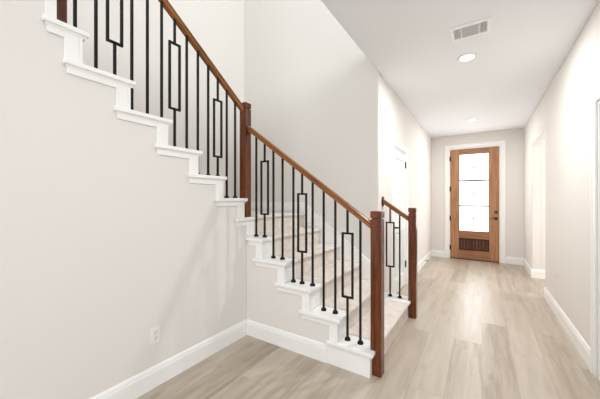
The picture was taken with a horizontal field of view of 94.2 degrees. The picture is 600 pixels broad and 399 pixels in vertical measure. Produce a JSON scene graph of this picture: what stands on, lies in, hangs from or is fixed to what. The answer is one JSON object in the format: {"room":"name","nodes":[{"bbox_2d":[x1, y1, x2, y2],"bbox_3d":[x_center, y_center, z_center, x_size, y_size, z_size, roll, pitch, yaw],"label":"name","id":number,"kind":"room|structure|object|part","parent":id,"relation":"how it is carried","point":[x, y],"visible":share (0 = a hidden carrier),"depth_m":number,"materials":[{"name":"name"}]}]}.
{"room":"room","nodes":[
{"label":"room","id":0,"kind":"room"},
{"bbox_2d":[0,0,246,398],"bbox_3d":[-1.561,-1.430,1.267,0.120,5.500,3.620,0,0,33],"label":"wall","id":1,"kind":"structure","parent":0,"point":[107,239],"depth_m":1.63,"materials":[{"name":"white paint"}]},
{"bbox_2d":[150,325,159,345],"bbox_3d":[-1.024,0.957,1.974,0.010,0.120,0.072,0,0,33],"label":"wall outlet","id":2,"kind":"object","parent":1,"relation":"attached to","point":[155,331],"visible":1,"depth_m":1.97,"materials":[{"name":"white plastic"}]},
{"bbox_2d":[90,319,246,398],"bbox_3d":[-1.505,1.246,1.230,0.015,0.148,3.620,0,0,33],"label":"baseboard","id":3,"kind":"structure","parent":1,"relation":"attached to","point":[147,380],"depth_m":2.07,"materials":[{"name":"white wood"}]},
{"bbox_2d":[67,0,243,197],"bbox_3d":[-2.205,-1.430,2.459,0.120,5.500,4.915,0,0,33],"label":"wall","id":4,"kind":"structure","parent":0,"point":[217,26],"depth_m":3.50,"materials":[{"name":"white paint"}]},
{"bbox_2d":[247,241,328,343],"bbox_3d":[-0.026,0.857,2.499,1.350,0.926,0.120,0,0,33],"label":"wall","id":5,"kind":"structure","parent":0,"point":[266,305],"depth_m":2.57,"materials":[{"name":"white paint"}]},
{"bbox_2d":[247,319,326,362],"bbox_3d":[-0.154,1.246,2.502,0.891,0.148,0.015,0,0,33],"label":"baseboard","id":6,"kind":"structure","parent":5,"relation":"attached to","point":[299,344],"depth_m":2.46,"materials":[{"name":"white wood"}]},
{"bbox_2d":[244,0,367,257],"bbox_3d":[0.049,-1.430,3.853,2.137,5.500,0.120,0,0,33],"label":"wall","id":7,"kind":"structure","parent":0,"point":[306,78],"depth_m":3.72,"materials":[{"name":"white paint"}]},
{"bbox_2d":[136,256,599,398],"bbox_3d":[0.858,1.370,1.500,6.600,0.100,11.450,0,0,33],"label":"floor","id":8,"kind":"structure","parent":0,"point":[480,329],"depth_m":2.32,"materials":[{"name":"brown wood"}]},
{"bbox_2d":[42,0,410,378],"bbox_3d":[-0.627,-0.630,2.514,2.464,3.900,3.330,0,0,33],"label":"staircase","id":9,"kind":"structure","parent":8,"relation":"on","point":[351,356],"depth_m":2.48,"materials":[{"name":"white wood"}]},
{"bbox_3d":[-1.335,-1.776,1.494,0.010,1.607,0.048,0,0,33],"label":"stringer trim","id":10,"kind":"part","parent":9,"relation":"part of","materials":[{"name":"white wood"}]},
{"bbox_3d":[-1.306,-0.863,1.540,0.010,0.163,0.142,0,0,33],"label":"stringer trim","id":11,"kind":"part","parent":9,"relation":"part of","materials":[{"name":"white wood"}]},
{"bbox_3d":[-1.369,-0.936,1.596,0.194,0.015,0.184,0,0,33],"label":"cove molding","id":12,"kind":"part","parent":9,"relation":"part of","materials":[{"name":"white wood"}]},
{"bbox_3d":[-1.210,-0.671,1.686,0.010,0.163,0.318,0,0,33],"label":"stringer trim","id":13,"kind":"part","parent":9,"relation":"part of","materials":[{"name":"white wood"}]},
{"bbox_3d":[-1.274,-0.746,1.742,0.194,0.015,0.360,0,0,33],"label":"cove molding","id":14,"kind":"part","parent":9,"relation":"part of","materials":[{"name":"white wood"}]},
{"bbox_3d":[-1.069,-0.480,1.903,0.010,0.163,0.324,0,0,33],"label":"stringer trim","id":15,"kind":"part","parent":9,"relation":"part of","materials":[{"name":"white wood"}]},
{"bbox_3d":[-1.132,-0.554,1.959,0.194,0.015,0.366,0,0,33],"label":"cove molding","id":16,"kind":"part","parent":9,"relation":"part of","materials":[{"name":"white wood"}]},
{"bbox_2d":[57,0,243,197],"bbox_3d":[-0.993,-1.059,2.196,0.084,2.082,1.499,0,0,33],"label":"stair railing","id":17,"kind":"object","parent":9,"relation":"on","point":[61,4],"visible":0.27,"depth_m":2.23,"materials":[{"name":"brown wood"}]},
{"bbox_3d":[-1.384,-1.506,1.595,0.082,1.065,0.062,0,0,33],"label":"newel post","id":18,"kind":"part","parent":17,"relation":"part of","materials":[{"name":"brown wood"}]},
{"bbox_3d":[-1.223,-1.294,1.842,0.015,0.530,0.100,0,0,33],"label":"baluster frame","id":19,"kind":"part","parent":17,"relation":"part of","materials":[{"name":"black metal"}]},
{"bbox_3d":[-0.989,-0.975,2.201,0.015,0.530,0.100,0,0,33],"label":"baluster frame","id":20,"kind":"part","parent":17,"relation":"part of","materials":[{"name":"black metal"}]},
{"bbox_3d":[-0.975,-1.432,2.222,0.058,0.045,1.794,0,-36,33],"label":"handrail","id":21,"kind":"part","parent":17,"relation":"part of","materials":[{"name":"brown wood"}]},
{"bbox_3d":[-0.755,-0.655,2.561,0.015,0.530,0.100,0,0,33],"label":"baluster frame","id":22,"kind":"part","parent":17,"relation":"part of","materials":[{"name":"black metal"}]},
{"bbox_3d":[-0.926,-0.289,2.122,0.010,0.163,0.324,0,0,33],"label":"stringer trim","id":23,"kind":"part","parent":9,"relation":"part of","materials":[{"name":"white wood"}]},
{"bbox_3d":[-0.989,-0.363,2.179,0.194,0.015,0.366,0,0,33],"label":"cove molding","id":24,"kind":"part","parent":9,"relation":"part of","materials":[{"name":"white wood"}]},
{"bbox_3d":[-0.783,-0.099,2.342,0.010,0.163,0.324,0,0,33],"label":"stringer trim","id":25,"kind":"part","parent":9,"relation":"part of","materials":[{"name":"white wood"}]},
{"bbox_3d":[-0.846,-0.172,2.398,0.194,0.015,0.366,0,0,33],"label":"cove molding","id":26,"kind":"part","parent":9,"relation":"part of","materials":[{"name":"white wood"}]},
{"bbox_3d":[-0.640,0.092,2.561,0.010,0.163,0.324,0,0,33],"label":"stringer trim","id":27,"kind":"part","parent":9,"relation":"part of","materials":[{"name":"white wood"}]},
{"bbox_3d":[-0.703,0.018,2.618,0.194,0.015,0.366,0,0,33],"label":"cove molding","id":28,"kind":"part","parent":9,"relation":"part of","materials":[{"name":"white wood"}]},
{"bbox_3d":[-0.559,0.225,2.686,0.010,0.046,0.125,0,0,33],"label":"stringer trim","id":29,"kind":"part","parent":9,"relation":"part of","materials":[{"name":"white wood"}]},
{"bbox_3d":[-0.436,0.474,2.688,0.150,0.163,0.010,0,0,33],"label":"stringer trim","id":30,"kind":"part","parent":9,"relation":"part of","materials":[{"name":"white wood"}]},
{"bbox_3d":[-0.289,0.665,2.592,0.324,0.163,0.010,0,0,33],"label":"stringer trim","id":31,"kind":"part","parent":9,"relation":"part of","materials":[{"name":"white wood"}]},
{"bbox_3d":[-0.233,0.592,2.655,0.366,0.015,0.194,0,0,33],"label":"cove molding","id":32,"kind":"part","parent":9,"relation":"part of","materials":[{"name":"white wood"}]},
{"bbox_3d":[-0.070,0.857,2.449,0.324,0.163,0.010,0,0,33],"label":"stringer trim","id":33,"kind":"part","parent":9,"relation":"part of","materials":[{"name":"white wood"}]},
{"bbox_3d":[-0.013,0.782,2.512,0.366,0.015,0.194,0,0,33],"label":"cove molding","id":34,"kind":"part","parent":9,"relation":"part of","materials":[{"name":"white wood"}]},
{"bbox_2d":[240,102,383,377],"bbox_3d":[0.014,0.165,2.491,1.450,2.310,0.090,0,0,33],"label":"stair railing","id":35,"kind":"object","parent":9,"relation":"on","point":[376,224],"visible":0.99,"depth_m":2.37,"materials":[{"name":"brown wood"}]},
{"bbox_3d":[-0.560,-0.377,2.861,0.082,1.101,0.082,0,0,33],"label":"newel post","id":36,"kind":"part","parent":35,"relation":"part of","materials":[{"name":"brown wood"}]},
{"bbox_3d":[-0.345,-0.120,2.728,0.100,0.530,0.015,0,0,33],"label":"baluster frame","id":37,"kind":"part","parent":35,"relation":"part of","materials":[{"name":"black metal"}]},
{"bbox_3d":[0.019,0.204,2.491,0.100,0.530,0.015,0,0,33],"label":"baluster frame","id":38,"kind":"part","parent":35,"relation":"part of","materials":[{"name":"black metal"}]},
{"bbox_3d":[0.016,-0.268,2.493,1.614,0.045,0.058,41,21,26],"label":"handrail","id":39,"kind":"part","parent":35,"relation":"part of","materials":[{"name":"brown wood"}]},
{"bbox_3d":[0.384,0.527,2.253,0.100,0.530,0.015,0,0,33],"label":"baluster frame","id":40,"kind":"part","parent":35,"relation":"part of","materials":[{"name":"black metal"}]},
{"bbox_3d":[0.588,0.733,2.120,0.082,1.174,0.082,0,0,33],"label":"newel post","id":41,"kind":"part","parent":35,"relation":"part of","materials":[{"name":"brown wood"}]},
{"bbox_3d":[0.150,1.048,2.306,0.324,0.163,0.010,0,0,33],"label":"stringer trim","id":42,"kind":"part","parent":9,"relation":"part of","materials":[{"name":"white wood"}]},
{"bbox_3d":[0.206,0.974,2.369,0.366,0.015,0.194,0,0,33],"label":"cove molding","id":43,"kind":"part","parent":9,"relation":"part of","materials":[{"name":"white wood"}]},
{"bbox_3d":[0.363,1.238,2.167,0.339,0.163,0.010,0,0,33],"label":"stringer trim","id":44,"kind":"part","parent":9,"relation":"part of","materials":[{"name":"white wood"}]},
{"bbox_3d":[0.426,1.165,2.226,0.366,0.015,0.194,0,0,33],"label":"cove molding","id":45,"kind":"part","parent":9,"relation":"part of","materials":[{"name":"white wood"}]},
{"bbox_2d":[382,196,416,318],"bbox_3d":[1.146,0.638,3.227,0.384,1.364,0.084,0,0,33],"label":"stair railing","id":46,"kind":"object","parent":9,"relation":"on","point":[411,217],"visible":1,"depth_m":3.12,"materials":[{"name":"brown wood"}]},
{"bbox_3d":[1.061,0.523,3.283,0.100,0.530,0.015,0,0,33],"label":"baluster frame","id":47,"kind":"part","parent":46,"relation":"part of","materials":[{"name":"black metal"}]},
{"bbox_3d":[1.116,0.115,3.247,0.379,0.046,0.058,39,20,27],"label":"handrail","id":48,"kind":"part","parent":46,"relation":"part of","materials":[{"name":"brown wood"}]},
{"bbox_3d":[1.272,0.735,3.146,0.082,1.170,0.082,0,0,33],"label":"newel post","id":49,"kind":"part","parent":46,"relation":"part of","materials":[{"name":"brown wood"}]},
{"bbox_2d":[368,59,430,292],"bbox_3d":[1.950,-0.220,4.933,0.130,3.080,4.005,0,0,33],"label":"wall","id":50,"kind":"structure","parent":0,"point":[388,117],"depth_m":3.63,"materials":[{"name":"white paint"}]},
{"bbox_2d":[391,138,407,293],"bbox_3d":[1.452,0.253,4.031,0.020,2.135,0.940,0,0,33],"label":"door frame","id":51,"kind":"structure","parent":50,"relation":"attached to","point":[394,142],"depth_m":3.69,"materials":[{"name":"white wood"}]},
{"bbox_2d":[394,147,405,293],"bbox_3d":[1.419,0.297,4.052,0.183,2.045,0.760,0,0,33],"label":"door","id":52,"kind":"structure","parent":50,"relation":"in","point":[399,156],"depth_m":4.06,"materials":[{"name":"white wood"}]},
{"bbox_3d":[1.426,-0.121,4.048,0.025,0.923,0.490,0,0,33],"label":"panel","id":53,"kind":"part","parent":52,"relation":"part of","materials":[{"name":"white wood"}]},
{"bbox_3d":[1.426,0.784,4.048,0.025,0.648,0.490,0,0,33],"label":"panel","id":54,"kind":"part","parent":52,"relation":"part of","materials":[{"name":"white wood"}]},
{"bbox_2d":[388,250,431,293],"bbox_3d":[2.092,1.246,5.019,0.015,0.148,3.705,0,0,33],"label":"baseboard","id":55,"kind":"structure","parent":50,"relation":"attached to","point":[420,264],"depth_m":5.60,"materials":[{"name":"white wood"}]},
{"bbox_2d":[321,0,599,137],"bbox_3d":[1.780,-1.610,0.822,4.313,0.300,11.320,0,0,33],"label":"ceiling","id":56,"kind":"structure","parent":0,"point":[408,42],"depth_m":2.74,"materials":[{"name":"white paint"}]},
{"bbox_2d":[457,52,476,61],"bbox_3d":[1.705,-1.453,2.849,0.176,0.014,0.176,0,0,33],"label":"recessed light","id":57,"kind":"object","parent":56,"relation":"in","point":[466,57],"visible":1,"depth_m":2.83,"materials":[{"name":"white plastic"}]},
{"bbox_2d":[449,17,491,41],"bbox_3d":[1.460,-1.454,2.394,0.298,0.012,0.225,0,0,33],"label":"ceiling vent","id":58,"kind":"object","parent":56,"relation":"in","point":[483,26],"visible":1,"depth_m":2.38,"materials":[{"name":"white metal"}]},
{"bbox_2d":[431,128,523,257],"bbox_3d":[3.853,-0.070,6.167,1.953,2.780,0.140,0,0,33],"label":"wall","id":59,"kind":"structure","parent":0,"point":[514,138],"depth_m":5.79,"materials":[{"name":"white paint"}]},
{"bbox_2d":[449,145,500,262],"bbox_3d":[3.832,0.083,6.151,0.954,2.475,0.189,0,0,33],"label":"door","id":60,"kind":"structure","parent":59,"relation":"in","point":[474,172],"depth_m":6.12,"materials":[{"name":"brown wood"}]},
{"bbox_3d":[3.831,0.984,6.149,0.560,0.263,0.019,0,0,33],"label":"grille panel","id":61,"kind":"part","parent":60,"relation":"part of","materials":[{"name":"brown wood"}]},
{"bbox_3d":[3.826,-1.075,6.142,0.560,0.114,0.045,0,0,33],"label":"rail","id":62,"kind":"part","parent":60,"relation":"part of","materials":[{"name":"brown wood"}]},
{"bbox_3d":[3.826,0.772,6.142,0.560,0.160,0.045,0,0,33],"label":"rail","id":63,"kind":"part","parent":60,"relation":"part of","materials":[{"name":"brown wood"}]},
{"bbox_3d":[3.826,1.212,6.142,0.560,0.193,0.045,0,0,33],"label":"rail","id":64,"kind":"part","parent":60,"relation":"part of","materials":[{"name":"brown wood"}]},
{"bbox_3d":[3.826,-0.724,6.141,0.560,0.589,0.008,0,0,33],"label":"glass pane","id":65,"kind":"part","parent":60,"relation":"part of","materials":[{"name":"white"}]},
{"bbox_3d":[3.826,-0.149,6.141,0.560,0.560,0.008,0,0,33],"label":"glass pane","id":66,"kind":"part","parent":60,"relation":"part of","materials":[{"name":"white glass"}]},
{"bbox_3d":[3.826,0.411,6.141,0.560,0.561,0.008,0,0,33],"label":"glass pane","id":67,"kind":"part","parent":60,"relation":"part of","materials":[{"name":"white"}]},
{"bbox_2d":[445,140,505,263],"bbox_3d":[3.802,0.037,6.104,1.134,2.565,0.020,0,0,33],"label":"door frame","id":68,"kind":"structure","parent":59,"relation":"attached to","point":[502,143],"depth_m":5.88,"materials":[{"name":"white wood"}]},
{"bbox_2d":[432,250,523,264],"bbox_3d":[3.810,1.246,6.102,1.713,0.148,0.015,0,0,33],"label":"baseboard","id":69,"kind":"structure","parent":59,"relation":"attached to","point":[437,253],"depth_m":5.77,"materials":[{"name":"white wood"}]},
{"bbox_2d":[541,140,544,269],"bbox_3d":[4.598,-0.070,3.635,2.060,2.780,1.410,0,0,33],"label":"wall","id":70,"kind":"structure","parent":0,"point":[543,142],"depth_m":4.67,"materials":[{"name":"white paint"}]},
{"bbox_2d":[524,1,599,346],"bbox_3d":[3.095,-0.070,3.325,0.120,2.780,5.450,0,0,33],"label":"wall","id":71,"kind":"structure","parent":0,"point":[561,118],"depth_m":2.83,"materials":[{"name":"white paint"}]},
{"bbox_2d":[523,258,589,368],"bbox_3d":[4.299,1.246,3.299,2.195,0.148,4.180,0,0,33],"label":"baseboard","id":72,"kind":"structure","parent":71,"relation":"attached to","point":[574,335],"depth_m":2.84,"materials":[{"name":"white wood"}]},
{"bbox_2d":[590,85,599,377],"bbox_3d":[1.973,0.253,1.728,0.020,2.135,0.990,0,0,33],"label":"door frame","id":73,"kind":"structure","parent":71,"relation":"attached to","point":[595,95],"depth_m":2.08,"materials":[{"name":"white wood"}]},
{"bbox_2d":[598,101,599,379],"bbox_3d":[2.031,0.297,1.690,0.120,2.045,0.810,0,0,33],"label":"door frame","id":74,"kind":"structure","parent":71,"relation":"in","point":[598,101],"depth_m":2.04,"materials":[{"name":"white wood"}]}
]}

